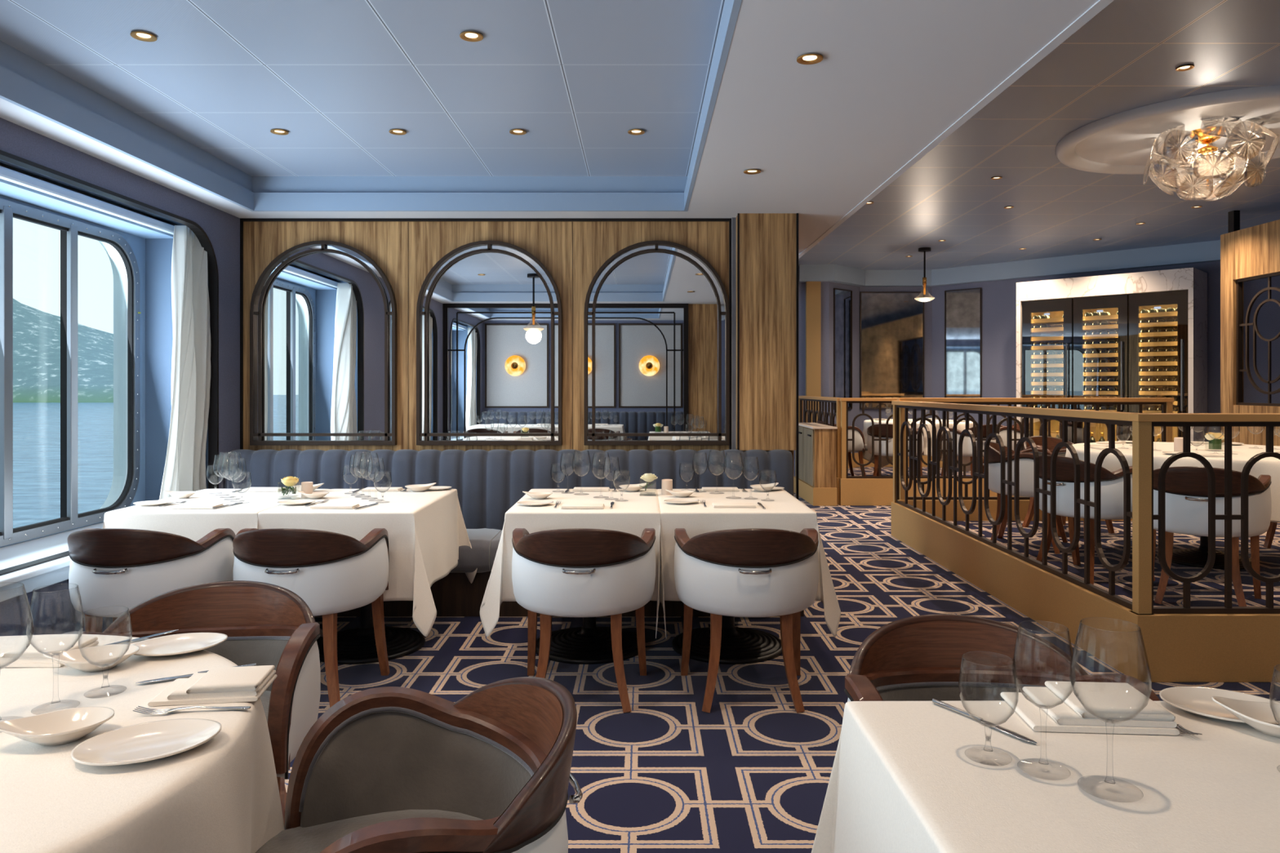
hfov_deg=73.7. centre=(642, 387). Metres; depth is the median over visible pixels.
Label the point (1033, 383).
shelf
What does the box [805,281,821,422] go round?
trim
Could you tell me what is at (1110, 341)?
wine bottle
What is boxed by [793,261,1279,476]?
wall
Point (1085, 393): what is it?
shelf
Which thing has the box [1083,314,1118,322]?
shelf
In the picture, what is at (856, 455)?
baseboard
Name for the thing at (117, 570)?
tub chair
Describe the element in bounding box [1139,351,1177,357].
shelf
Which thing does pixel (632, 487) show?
bowl
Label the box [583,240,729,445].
arched mirror
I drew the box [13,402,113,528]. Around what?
sea
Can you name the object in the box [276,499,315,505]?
plate
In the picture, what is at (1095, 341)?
wine bottle
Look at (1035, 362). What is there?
wine bottle
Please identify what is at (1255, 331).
grille
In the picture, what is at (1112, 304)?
wine cabinet
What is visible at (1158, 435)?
wine bottle
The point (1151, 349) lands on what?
wine bottle
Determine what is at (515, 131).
recessed light
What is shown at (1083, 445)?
plate
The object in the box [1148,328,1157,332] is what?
wine bottle
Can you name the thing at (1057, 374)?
shelf
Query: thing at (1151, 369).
wine bottle
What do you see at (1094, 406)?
wine bottle
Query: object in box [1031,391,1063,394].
shelf
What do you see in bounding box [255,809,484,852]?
seat cushion
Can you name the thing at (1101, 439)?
wine bottle
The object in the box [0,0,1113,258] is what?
ceiling
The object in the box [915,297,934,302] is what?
diffuser
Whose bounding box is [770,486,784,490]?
plate
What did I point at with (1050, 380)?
wine bottle
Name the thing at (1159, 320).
wine bottle
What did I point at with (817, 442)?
base cabinet
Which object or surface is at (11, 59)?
ceiling
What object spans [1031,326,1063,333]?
shelf
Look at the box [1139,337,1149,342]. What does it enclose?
wine bottle
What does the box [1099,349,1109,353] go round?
wine bottle
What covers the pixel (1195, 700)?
plate
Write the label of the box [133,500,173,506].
plate
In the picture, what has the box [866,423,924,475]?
tub chair
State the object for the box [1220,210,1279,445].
wall panel
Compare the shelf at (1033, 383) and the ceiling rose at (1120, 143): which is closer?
the ceiling rose at (1120, 143)
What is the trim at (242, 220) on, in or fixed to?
attached to the wall partition at (406, 251)
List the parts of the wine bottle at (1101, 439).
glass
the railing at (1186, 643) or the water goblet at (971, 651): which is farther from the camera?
the railing at (1186, 643)
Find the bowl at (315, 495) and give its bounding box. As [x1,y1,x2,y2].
[297,491,328,498]
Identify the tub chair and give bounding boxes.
[62,580,320,822]
[67,528,235,632]
[232,528,389,707]
[255,676,582,852]
[511,528,655,712]
[674,528,818,713]
[817,420,867,475]
[844,613,1159,702]
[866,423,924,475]
[941,423,999,475]
[982,421,1030,474]
[982,441,1067,554]
[1022,435,1114,536]
[1035,455,1155,584]
[1153,466,1271,606]
[1263,522,1277,548]
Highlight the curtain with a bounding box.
[159,225,211,499]
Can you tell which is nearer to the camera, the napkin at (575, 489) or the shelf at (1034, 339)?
the napkin at (575, 489)
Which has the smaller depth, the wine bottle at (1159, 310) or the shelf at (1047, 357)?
the wine bottle at (1159, 310)
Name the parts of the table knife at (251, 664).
blade, handle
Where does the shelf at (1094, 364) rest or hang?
attached to the wine cabinet at (1112, 304)
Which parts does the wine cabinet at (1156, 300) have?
handle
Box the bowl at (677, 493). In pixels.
[666,489,694,497]
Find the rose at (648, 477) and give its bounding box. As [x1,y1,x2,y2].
[640,473,657,490]
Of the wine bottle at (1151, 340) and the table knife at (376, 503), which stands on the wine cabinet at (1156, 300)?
the wine bottle at (1151, 340)
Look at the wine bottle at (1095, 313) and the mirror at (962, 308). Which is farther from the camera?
the mirror at (962, 308)
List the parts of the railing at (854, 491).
post, stem, stem, cap rail, kick panel, frame, stem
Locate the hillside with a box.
[13,298,113,402]
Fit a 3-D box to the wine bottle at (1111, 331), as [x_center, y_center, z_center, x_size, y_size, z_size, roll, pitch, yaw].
[5.758,-0.655,10.384,0.302,0.075,0.075,0,0,-45]
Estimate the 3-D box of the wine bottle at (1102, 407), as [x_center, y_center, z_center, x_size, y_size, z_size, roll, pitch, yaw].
[5.686,0.257,10.441,0.302,0.075,0.075,0,0,-45]
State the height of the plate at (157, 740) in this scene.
0.018 m
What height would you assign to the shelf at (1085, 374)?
0.046 m
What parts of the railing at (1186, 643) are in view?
stem, stem, kick panel, cap rail, frame, stem, stem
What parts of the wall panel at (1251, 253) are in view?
ceiling post, grille frame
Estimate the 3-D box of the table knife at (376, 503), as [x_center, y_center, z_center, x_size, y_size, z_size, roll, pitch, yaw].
[-1.310,0.564,4.060,0.019,0.006,0.210,0,0,12]
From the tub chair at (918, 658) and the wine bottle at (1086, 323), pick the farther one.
the wine bottle at (1086, 323)
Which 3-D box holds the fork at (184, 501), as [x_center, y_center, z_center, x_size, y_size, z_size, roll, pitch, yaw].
[-2.271,0.562,4.135,0.024,0.010,0.190,0,0,12]
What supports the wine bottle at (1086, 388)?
on the wine cabinet at (1112, 304)
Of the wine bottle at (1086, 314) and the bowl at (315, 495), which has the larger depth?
the wine bottle at (1086, 314)
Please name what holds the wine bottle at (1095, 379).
on the wine cabinet at (1112, 304)
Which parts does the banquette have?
backrest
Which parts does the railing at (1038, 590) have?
post, stem, stem, stem, stem, stem, stem, stem, stem, stem, stem, frame, cap rail, kick panel, stem, stem, stem, stem, stem, stem, post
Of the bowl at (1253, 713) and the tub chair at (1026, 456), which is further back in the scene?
the tub chair at (1026, 456)
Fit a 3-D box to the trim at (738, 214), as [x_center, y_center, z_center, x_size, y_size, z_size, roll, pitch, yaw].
[0.786,0.116,5.331,0.380,2.405,0.014,0,0,1]
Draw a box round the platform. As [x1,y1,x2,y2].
[848,466,970,475]
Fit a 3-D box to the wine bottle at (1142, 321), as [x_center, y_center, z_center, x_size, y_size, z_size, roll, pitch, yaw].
[5.990,-0.769,10.135,0.075,0.075,0.302,0,0,45]
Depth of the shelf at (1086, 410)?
10.28 m
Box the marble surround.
[1016,267,1207,441]
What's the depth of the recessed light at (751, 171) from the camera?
4.29 m
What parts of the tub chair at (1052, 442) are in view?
leg, arm rail, crest panel, leg, leg, leg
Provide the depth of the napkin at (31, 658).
1.76 m
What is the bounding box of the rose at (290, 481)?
[280,475,298,495]
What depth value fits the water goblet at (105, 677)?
1.58 m
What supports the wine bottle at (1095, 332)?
on the wine cabinet at (1112, 304)
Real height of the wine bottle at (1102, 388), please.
0.075 m
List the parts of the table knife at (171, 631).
handle, blade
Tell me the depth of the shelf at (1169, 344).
9.92 m
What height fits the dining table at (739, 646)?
0.744 m
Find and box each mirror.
[249,240,396,445]
[416,240,562,445]
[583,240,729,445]
[833,288,852,409]
[859,291,924,408]
[944,287,982,397]
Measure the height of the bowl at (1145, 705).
0.138 m
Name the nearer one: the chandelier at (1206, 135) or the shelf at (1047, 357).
the chandelier at (1206, 135)
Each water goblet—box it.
[77,606,132,688]
[958,651,1018,751]
[1269,664,1279,725]
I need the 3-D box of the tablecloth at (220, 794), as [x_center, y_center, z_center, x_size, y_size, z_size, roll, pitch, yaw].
[-1.318,0.825,1.296,1.458,0.515,1.472,0,0,-5]
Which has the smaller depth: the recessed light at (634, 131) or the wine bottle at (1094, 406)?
the recessed light at (634, 131)
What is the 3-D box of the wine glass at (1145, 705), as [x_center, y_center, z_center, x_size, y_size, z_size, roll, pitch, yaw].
[0.661,0.451,1.206,0.102,0.232,0.102,0,0,27]
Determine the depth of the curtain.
5.01 m
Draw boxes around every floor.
[284,492,1279,852]
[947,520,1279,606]
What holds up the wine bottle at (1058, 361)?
on the wine cabinet at (1055, 308)
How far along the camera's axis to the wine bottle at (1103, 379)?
10.34 m
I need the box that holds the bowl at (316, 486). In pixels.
[290,483,324,491]
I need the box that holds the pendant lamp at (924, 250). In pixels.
[914,247,934,302]
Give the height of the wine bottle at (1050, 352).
0.075 m
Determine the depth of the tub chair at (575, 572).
3.45 m
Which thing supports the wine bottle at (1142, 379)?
on the wine cabinet at (1156, 300)
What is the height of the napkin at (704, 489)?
0.012 m
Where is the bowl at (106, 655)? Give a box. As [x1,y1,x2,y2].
[43,644,139,671]
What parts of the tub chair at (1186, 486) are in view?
leg, leg, handle, crest panel, leg, leg, arm rail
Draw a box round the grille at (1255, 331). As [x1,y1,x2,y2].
[1239,276,1279,403]
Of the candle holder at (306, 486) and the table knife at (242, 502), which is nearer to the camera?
the table knife at (242, 502)
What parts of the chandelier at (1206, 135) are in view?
stem, bulb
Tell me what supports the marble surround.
on the floor at (751, 774)
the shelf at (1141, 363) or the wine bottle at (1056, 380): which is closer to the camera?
the shelf at (1141, 363)
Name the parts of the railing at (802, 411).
post, stem, frame, cap rail, stem, stem, post, kick panel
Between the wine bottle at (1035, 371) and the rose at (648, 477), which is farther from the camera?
the wine bottle at (1035, 371)
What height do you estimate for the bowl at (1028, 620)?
0.121 m
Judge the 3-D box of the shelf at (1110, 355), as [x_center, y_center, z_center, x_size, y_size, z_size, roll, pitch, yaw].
[5.722,-0.389,10.479,0.549,0.046,0.480,0,0,45]
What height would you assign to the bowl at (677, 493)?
0.040 m
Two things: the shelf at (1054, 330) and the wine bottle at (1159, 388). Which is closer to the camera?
the wine bottle at (1159, 388)
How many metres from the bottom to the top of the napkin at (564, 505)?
0.012 m
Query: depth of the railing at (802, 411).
10.28 m
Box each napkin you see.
[0,636,98,667]
[147,665,276,706]
[170,503,223,508]
[242,487,285,491]
[310,503,359,508]
[361,487,403,491]
[560,503,604,508]
[572,487,609,491]
[701,487,739,491]
[711,502,755,507]
[1000,680,1179,735]
[1089,445,1116,449]
[1096,440,1125,444]
[1190,441,1222,444]
[1195,453,1224,457]
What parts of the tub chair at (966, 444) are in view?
arm rail, leg, crest panel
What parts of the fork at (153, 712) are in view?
handle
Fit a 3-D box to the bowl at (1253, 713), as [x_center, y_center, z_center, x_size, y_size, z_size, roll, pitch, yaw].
[1.036,0.546,1.405,0.164,0.043,0.113,0,0,30]
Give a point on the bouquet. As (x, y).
(1214, 444)
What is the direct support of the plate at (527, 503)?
on the tablecloth at (632, 512)
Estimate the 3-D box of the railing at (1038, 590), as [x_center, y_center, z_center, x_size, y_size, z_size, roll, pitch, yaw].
[2.255,0.718,5.700,0.084,1.200,3.780,0,0,0]
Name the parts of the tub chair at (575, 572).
leg, leg, handle, crest panel, arm rail, leg, leg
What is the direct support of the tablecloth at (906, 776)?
on the dining table
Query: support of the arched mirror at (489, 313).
attached to the wall partition at (406, 251)
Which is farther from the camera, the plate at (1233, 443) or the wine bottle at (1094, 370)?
the wine bottle at (1094, 370)
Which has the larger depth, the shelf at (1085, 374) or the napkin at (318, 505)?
the shelf at (1085, 374)
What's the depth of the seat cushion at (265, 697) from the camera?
2.28 m
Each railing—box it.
[798,395,840,504]
[839,397,1062,506]
[891,400,1155,675]
[897,397,1174,520]
[1127,413,1279,682]
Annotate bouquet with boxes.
[1204,431,1224,449]
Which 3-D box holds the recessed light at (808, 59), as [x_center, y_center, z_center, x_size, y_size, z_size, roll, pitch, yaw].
[0.552,-1.090,2.810,0.086,0.024,0.086,0,0,0]
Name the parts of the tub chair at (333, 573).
handle, crest panel, arm rail, leg, leg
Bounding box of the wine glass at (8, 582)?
[0,582,33,719]
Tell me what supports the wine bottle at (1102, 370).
on the wine cabinet at (1112, 304)
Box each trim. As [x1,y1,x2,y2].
[240,217,731,449]
[572,222,573,449]
[731,217,736,449]
[737,213,798,499]
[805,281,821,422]
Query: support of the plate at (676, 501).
on the tablecloth at (783, 511)
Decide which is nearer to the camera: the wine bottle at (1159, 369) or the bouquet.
the bouquet
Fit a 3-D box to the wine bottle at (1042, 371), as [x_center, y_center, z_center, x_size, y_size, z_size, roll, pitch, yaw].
[5.197,-0.199,10.947,0.075,0.075,0.302,0,0,45]
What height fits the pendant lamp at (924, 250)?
0.660 m
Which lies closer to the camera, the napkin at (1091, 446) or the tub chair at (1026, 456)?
the napkin at (1091, 446)
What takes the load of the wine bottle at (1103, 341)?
on the wine cabinet at (1112, 304)
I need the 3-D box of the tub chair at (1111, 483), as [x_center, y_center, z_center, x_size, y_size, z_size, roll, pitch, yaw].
[2.751,0.795,5.286,0.626,0.762,0.640,0,0,-24]
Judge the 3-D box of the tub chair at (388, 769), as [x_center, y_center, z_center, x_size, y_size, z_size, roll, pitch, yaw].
[-0.405,0.945,1.481,0.626,0.762,0.640,0,0,-19]
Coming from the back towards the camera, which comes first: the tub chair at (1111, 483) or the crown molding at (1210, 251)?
the crown molding at (1210, 251)
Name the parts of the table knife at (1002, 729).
handle, blade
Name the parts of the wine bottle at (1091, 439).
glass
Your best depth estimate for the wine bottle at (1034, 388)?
10.90 m
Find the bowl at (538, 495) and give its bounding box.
[522,491,552,499]
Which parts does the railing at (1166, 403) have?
post, stem, stem, kick panel, cap rail, stem, post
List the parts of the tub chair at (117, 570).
leg, handle, crest panel, arm rail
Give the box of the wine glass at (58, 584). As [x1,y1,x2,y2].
[26,583,84,703]
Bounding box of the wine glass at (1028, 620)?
[1012,620,1075,764]
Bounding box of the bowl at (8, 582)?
[0,582,33,669]
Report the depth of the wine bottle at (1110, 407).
10.28 m
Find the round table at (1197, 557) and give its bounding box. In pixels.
[1156,536,1252,569]
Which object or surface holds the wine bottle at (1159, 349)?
on the wine cabinet at (1156, 300)
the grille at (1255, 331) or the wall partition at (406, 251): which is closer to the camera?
the wall partition at (406, 251)
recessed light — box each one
[129,30,156,41]
[270,128,288,134]
[388,128,406,134]
[459,30,483,41]
[509,128,526,134]
[627,128,644,134]
[743,168,760,174]
[796,52,822,64]
[991,176,1002,179]
[1175,64,1194,71]
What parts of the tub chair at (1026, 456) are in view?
leg, crest panel, leg, arm rail, leg, leg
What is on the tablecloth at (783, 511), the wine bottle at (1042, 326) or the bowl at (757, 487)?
the bowl at (757, 487)
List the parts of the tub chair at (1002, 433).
arm rail, crest panel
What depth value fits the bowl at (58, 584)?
1.50 m
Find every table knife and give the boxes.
[106,629,178,644]
[135,663,256,684]
[212,502,242,508]
[354,502,377,509]
[932,698,1037,743]
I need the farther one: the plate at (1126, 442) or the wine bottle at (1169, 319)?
the wine bottle at (1169, 319)
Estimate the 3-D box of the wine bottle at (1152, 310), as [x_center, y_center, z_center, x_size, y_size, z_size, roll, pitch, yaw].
[6.064,-0.883,10.080,0.075,0.075,0.302,0,0,45]
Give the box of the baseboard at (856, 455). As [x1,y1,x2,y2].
[848,453,942,468]
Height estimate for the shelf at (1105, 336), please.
0.046 m
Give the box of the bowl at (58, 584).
[26,583,84,656]
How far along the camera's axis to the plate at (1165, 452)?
5.36 m
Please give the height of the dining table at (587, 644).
0.744 m
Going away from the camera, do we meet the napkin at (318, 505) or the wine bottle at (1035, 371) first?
the napkin at (318, 505)
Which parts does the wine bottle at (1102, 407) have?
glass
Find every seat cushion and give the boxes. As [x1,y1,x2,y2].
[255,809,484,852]
[259,690,271,721]
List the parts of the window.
sill, frame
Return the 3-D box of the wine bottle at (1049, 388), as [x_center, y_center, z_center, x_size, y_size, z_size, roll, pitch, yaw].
[5.256,0.029,10.878,0.075,0.075,0.302,0,0,45]
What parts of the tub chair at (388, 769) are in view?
crest panel, handle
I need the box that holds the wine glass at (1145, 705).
[1069,617,1151,783]
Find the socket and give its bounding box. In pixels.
[922,277,926,294]
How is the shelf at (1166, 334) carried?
attached to the wine cabinet at (1156, 300)
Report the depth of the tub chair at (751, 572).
3.46 m
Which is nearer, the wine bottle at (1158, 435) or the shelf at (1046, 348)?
the wine bottle at (1158, 435)
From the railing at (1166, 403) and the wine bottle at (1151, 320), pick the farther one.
the wine bottle at (1151, 320)
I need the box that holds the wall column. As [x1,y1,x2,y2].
[736,213,795,471]
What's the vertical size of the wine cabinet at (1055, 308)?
2.247 m
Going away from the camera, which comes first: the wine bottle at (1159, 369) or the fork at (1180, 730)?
the fork at (1180, 730)
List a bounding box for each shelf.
[1031,317,1063,324]
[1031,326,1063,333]
[1031,336,1063,342]
[1031,345,1063,351]
[1031,354,1063,359]
[1031,363,1063,368]
[1031,372,1063,377]
[1031,382,1063,385]
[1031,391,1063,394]
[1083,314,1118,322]
[1083,324,1118,331]
[1083,333,1118,340]
[1083,343,1118,349]
[1083,352,1118,358]
[1083,362,1118,367]
[1083,372,1118,376]
[1083,381,1118,385]
[1083,391,1118,395]
[1085,409,1116,411]
[1139,311,1177,319]
[1139,321,1177,328]
[1139,331,1177,338]
[1139,341,1177,347]
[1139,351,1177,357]
[1139,361,1177,366]
[1139,371,1177,376]
[1139,381,1177,385]
[1139,391,1177,395]
[1142,410,1177,413]
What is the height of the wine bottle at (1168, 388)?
0.075 m
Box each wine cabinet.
[1022,297,1073,443]
[1073,294,1128,444]
[1128,290,1187,442]
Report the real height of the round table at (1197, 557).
0.742 m
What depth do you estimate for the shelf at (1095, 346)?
10.36 m
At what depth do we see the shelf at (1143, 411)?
9.92 m
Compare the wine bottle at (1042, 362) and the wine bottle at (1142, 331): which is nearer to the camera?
the wine bottle at (1142, 331)
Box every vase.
[278,480,300,499]
[639,478,656,495]
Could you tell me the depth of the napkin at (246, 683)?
1.55 m
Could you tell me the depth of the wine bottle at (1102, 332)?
10.34 m
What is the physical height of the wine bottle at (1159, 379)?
0.075 m
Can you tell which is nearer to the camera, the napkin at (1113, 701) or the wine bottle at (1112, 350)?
the napkin at (1113, 701)
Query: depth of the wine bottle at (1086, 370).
10.47 m
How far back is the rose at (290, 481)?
4.34 m
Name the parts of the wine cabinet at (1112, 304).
handle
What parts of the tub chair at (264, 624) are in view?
arm rail, crest panel, leg, leg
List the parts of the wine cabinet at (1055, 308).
handle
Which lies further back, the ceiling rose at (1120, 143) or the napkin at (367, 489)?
the ceiling rose at (1120, 143)
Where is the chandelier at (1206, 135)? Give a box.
[1142,118,1279,200]
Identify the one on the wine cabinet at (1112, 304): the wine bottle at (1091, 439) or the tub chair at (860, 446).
the wine bottle at (1091, 439)
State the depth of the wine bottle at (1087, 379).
10.47 m
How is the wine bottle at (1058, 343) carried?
on the wine cabinet at (1055, 308)
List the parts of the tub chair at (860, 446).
crest panel, arm rail, leg, leg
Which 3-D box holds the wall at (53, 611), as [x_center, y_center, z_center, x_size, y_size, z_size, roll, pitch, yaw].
[-2.605,0.116,4.600,0.040,2.405,15.000,0,0,0]
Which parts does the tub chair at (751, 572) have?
leg, leg, arm rail, crest panel, handle, leg, leg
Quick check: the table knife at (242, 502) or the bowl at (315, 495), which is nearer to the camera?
the table knife at (242, 502)
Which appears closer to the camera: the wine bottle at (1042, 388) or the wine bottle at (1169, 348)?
the wine bottle at (1169, 348)
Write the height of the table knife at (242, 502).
0.006 m
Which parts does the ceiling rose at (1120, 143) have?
panel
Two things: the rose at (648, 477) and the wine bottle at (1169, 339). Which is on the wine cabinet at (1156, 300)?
the wine bottle at (1169, 339)
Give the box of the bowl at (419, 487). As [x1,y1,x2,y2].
[404,482,436,491]
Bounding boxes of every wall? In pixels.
[0,117,239,636]
[0,159,208,547]
[0,162,157,508]
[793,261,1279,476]
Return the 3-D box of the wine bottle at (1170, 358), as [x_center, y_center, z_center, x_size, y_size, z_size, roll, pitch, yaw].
[6.191,-0.313,9.950,0.075,0.075,0.302,0,0,45]
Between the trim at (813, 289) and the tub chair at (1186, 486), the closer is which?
the tub chair at (1186, 486)
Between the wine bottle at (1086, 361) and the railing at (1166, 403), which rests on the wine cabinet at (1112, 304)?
the wine bottle at (1086, 361)
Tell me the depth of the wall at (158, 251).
5.20 m
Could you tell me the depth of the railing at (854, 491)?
9.51 m
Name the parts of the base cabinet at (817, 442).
door, door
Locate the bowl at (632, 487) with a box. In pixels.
[618,482,648,491]
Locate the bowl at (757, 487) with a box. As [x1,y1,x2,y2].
[750,482,778,491]
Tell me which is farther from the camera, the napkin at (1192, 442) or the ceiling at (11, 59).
the napkin at (1192, 442)
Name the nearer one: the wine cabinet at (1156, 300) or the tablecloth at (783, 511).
the tablecloth at (783, 511)
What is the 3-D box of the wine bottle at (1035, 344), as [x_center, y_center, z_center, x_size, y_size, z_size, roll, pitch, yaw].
[5.128,-0.541,11.006,0.302,0.075,0.075,0,0,-45]
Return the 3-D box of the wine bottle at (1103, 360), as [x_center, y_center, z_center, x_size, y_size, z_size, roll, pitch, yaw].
[5.690,-0.313,10.445,0.075,0.075,0.302,0,0,45]
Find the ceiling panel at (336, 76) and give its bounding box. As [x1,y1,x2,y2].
[0,0,725,176]
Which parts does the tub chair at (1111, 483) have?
leg, handle, leg, crest panel, leg, arm rail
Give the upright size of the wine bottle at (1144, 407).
0.075 m
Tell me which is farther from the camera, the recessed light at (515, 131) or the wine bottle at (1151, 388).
the wine bottle at (1151, 388)
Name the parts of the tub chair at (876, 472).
leg, crest panel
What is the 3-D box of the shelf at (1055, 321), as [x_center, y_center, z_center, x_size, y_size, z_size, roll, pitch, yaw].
[5.288,-0.845,10.913,0.549,0.046,0.480,0,0,45]
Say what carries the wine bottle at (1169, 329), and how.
on the wine cabinet at (1156, 300)
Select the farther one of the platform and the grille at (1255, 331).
the platform
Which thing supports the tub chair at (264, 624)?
on the floor at (751, 774)
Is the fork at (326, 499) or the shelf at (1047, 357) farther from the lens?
the shelf at (1047, 357)
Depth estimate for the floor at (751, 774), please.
3.62 m
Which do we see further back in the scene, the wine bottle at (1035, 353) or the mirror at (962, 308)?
the mirror at (962, 308)
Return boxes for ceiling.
[0,0,725,192]
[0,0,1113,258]
[798,0,1279,270]
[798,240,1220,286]
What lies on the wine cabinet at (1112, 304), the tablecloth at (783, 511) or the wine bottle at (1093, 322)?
the wine bottle at (1093, 322)
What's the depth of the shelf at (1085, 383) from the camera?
10.32 m
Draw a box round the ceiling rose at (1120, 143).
[1056,84,1279,173]
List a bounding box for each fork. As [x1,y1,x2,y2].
[133,706,250,715]
[158,499,188,506]
[304,498,328,506]
[1175,724,1202,735]
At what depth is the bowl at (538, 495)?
4.33 m
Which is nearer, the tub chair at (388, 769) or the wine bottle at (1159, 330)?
the tub chair at (388, 769)
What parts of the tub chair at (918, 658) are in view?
crest panel, arm rail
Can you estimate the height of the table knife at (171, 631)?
0.006 m
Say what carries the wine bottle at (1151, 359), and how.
on the wine cabinet at (1156, 300)
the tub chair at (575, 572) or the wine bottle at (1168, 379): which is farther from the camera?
the wine bottle at (1168, 379)
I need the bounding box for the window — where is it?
[0,150,218,602]
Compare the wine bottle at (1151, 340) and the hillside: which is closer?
the wine bottle at (1151, 340)
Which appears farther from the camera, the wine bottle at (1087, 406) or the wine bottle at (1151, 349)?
the wine bottle at (1087, 406)
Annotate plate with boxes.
[71,718,221,765]
[132,632,227,656]
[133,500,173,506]
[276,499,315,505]
[427,486,452,490]
[516,500,553,506]
[663,498,699,504]
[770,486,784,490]
[1083,444,1108,446]
[1118,440,1132,443]
[1159,686,1279,724]
[1162,451,1181,454]
[1221,442,1244,444]
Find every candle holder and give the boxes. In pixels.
[301,481,313,497]
[661,479,672,495]
[1173,437,1182,452]
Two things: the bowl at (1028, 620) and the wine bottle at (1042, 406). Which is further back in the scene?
the wine bottle at (1042, 406)
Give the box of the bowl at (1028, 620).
[1012,620,1075,708]
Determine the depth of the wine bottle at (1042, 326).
10.85 m
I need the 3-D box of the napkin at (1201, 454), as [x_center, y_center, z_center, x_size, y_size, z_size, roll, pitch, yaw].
[3.427,0.411,5.180,0.200,0.012,0.102,0,0,33]
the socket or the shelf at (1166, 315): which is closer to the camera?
the shelf at (1166, 315)
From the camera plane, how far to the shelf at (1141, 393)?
9.88 m
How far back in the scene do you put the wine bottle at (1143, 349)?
10.04 m
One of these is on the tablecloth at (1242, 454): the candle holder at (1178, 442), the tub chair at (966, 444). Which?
the candle holder at (1178, 442)
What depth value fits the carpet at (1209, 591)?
5.60 m
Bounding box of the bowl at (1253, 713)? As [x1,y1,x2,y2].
[1211,696,1279,737]
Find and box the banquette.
[224,449,804,616]
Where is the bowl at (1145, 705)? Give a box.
[1069,617,1151,724]
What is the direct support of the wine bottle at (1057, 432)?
on the wine cabinet at (1055, 308)
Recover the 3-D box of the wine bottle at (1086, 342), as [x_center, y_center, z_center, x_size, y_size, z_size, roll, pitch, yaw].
[5.561,-0.541,10.572,0.302,0.075,0.075,0,0,-45]
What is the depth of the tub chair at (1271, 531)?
6.19 m
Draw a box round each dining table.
[316,603,425,664]
[535,617,645,664]
[671,615,782,664]
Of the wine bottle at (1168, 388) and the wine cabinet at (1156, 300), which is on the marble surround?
the wine cabinet at (1156, 300)
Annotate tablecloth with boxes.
[0,634,284,852]
[84,488,329,625]
[256,488,477,636]
[480,488,666,636]
[655,488,840,638]
[811,700,1279,852]
[862,418,973,471]
[1065,441,1279,523]
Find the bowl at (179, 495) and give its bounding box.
[164,490,196,498]
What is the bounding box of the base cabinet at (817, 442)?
[793,422,837,506]
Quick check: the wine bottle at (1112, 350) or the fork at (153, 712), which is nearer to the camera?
the fork at (153, 712)
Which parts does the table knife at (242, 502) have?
handle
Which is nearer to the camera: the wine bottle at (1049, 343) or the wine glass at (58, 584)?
the wine glass at (58, 584)
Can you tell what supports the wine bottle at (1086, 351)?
on the wine cabinet at (1112, 304)
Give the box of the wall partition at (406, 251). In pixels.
[243,221,728,451]
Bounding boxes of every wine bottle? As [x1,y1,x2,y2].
[1032,315,1039,319]
[1032,324,1039,328]
[1032,342,1039,346]
[1032,351,1040,355]
[1032,360,1040,364]
[1032,368,1041,373]
[1032,377,1041,382]
[1032,386,1040,391]
[1040,315,1052,319]
[1040,324,1052,328]
[1040,342,1048,346]
[1040,351,1048,355]
[1040,360,1048,364]
[1040,368,1048,373]
[1040,377,1048,382]
[1040,386,1048,391]
[1040,404,1047,408]
[1047,342,1055,345]
[1047,350,1059,354]
[1047,360,1055,364]
[1047,368,1056,373]
[1047,377,1055,382]
[1047,386,1056,391]
[1054,341,1062,345]
[1054,359,1062,363]
[1054,368,1063,372]
[1054,377,1063,382]
[1054,386,1063,391]
[1055,431,1059,438]
[1084,312,1092,316]
[1084,321,1092,325]
[1084,331,1092,334]
[1084,340,1092,344]
[1084,349,1092,353]
[1084,359,1092,363]
[1084,368,1093,372]
[1084,377,1092,381]
[1084,386,1093,391]
[1084,404,1093,409]
[1089,432,1095,442]
[1091,311,1100,315]
[1091,330,1100,334]
[1091,358,1100,362]
[1091,377,1100,381]
[1091,386,1101,391]
[1092,321,1100,325]
[1092,339,1100,344]
[1092,349,1100,353]
[1092,368,1101,372]
[1092,404,1101,409]
[1098,432,1105,441]
[1099,311,1111,315]
[1099,320,1111,324]
[1099,330,1108,334]
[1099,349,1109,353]
[1099,358,1112,362]
[1099,368,1112,372]
[1099,377,1109,381]
[1099,386,1109,391]
[1099,404,1109,409]
[1100,339,1108,343]
[1107,339,1116,343]
[1107,377,1117,381]
[1107,386,1117,391]
[1108,329,1116,333]
[1108,348,1117,352]
[1108,405,1116,409]
[1139,309,1148,313]
[1139,319,1148,323]
[1139,328,1148,333]
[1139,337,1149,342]
[1139,347,1148,351]
[1139,357,1148,361]
[1139,367,1149,371]
[1139,377,1149,381]
[1139,386,1149,391]
[1142,405,1149,410]
[1148,308,1157,312]
[1148,318,1157,322]
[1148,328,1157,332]
[1148,337,1157,342]
[1148,347,1157,351]
[1148,357,1157,361]
[1148,367,1157,371]
[1148,377,1158,381]
[1148,386,1158,391]
[1148,405,1158,410]
[1155,434,1161,442]
[1156,317,1166,322]
[1156,347,1166,351]
[1156,357,1166,361]
[1156,377,1167,381]
[1156,386,1167,391]
[1157,308,1166,312]
[1157,328,1166,332]
[1157,337,1166,342]
[1157,367,1167,371]
[1165,307,1175,311]
[1165,327,1175,331]
[1165,337,1175,342]
[1165,346,1175,351]
[1165,356,1176,361]
[1165,366,1176,371]
[1165,377,1176,381]
[1165,386,1176,391]
[1166,317,1175,321]

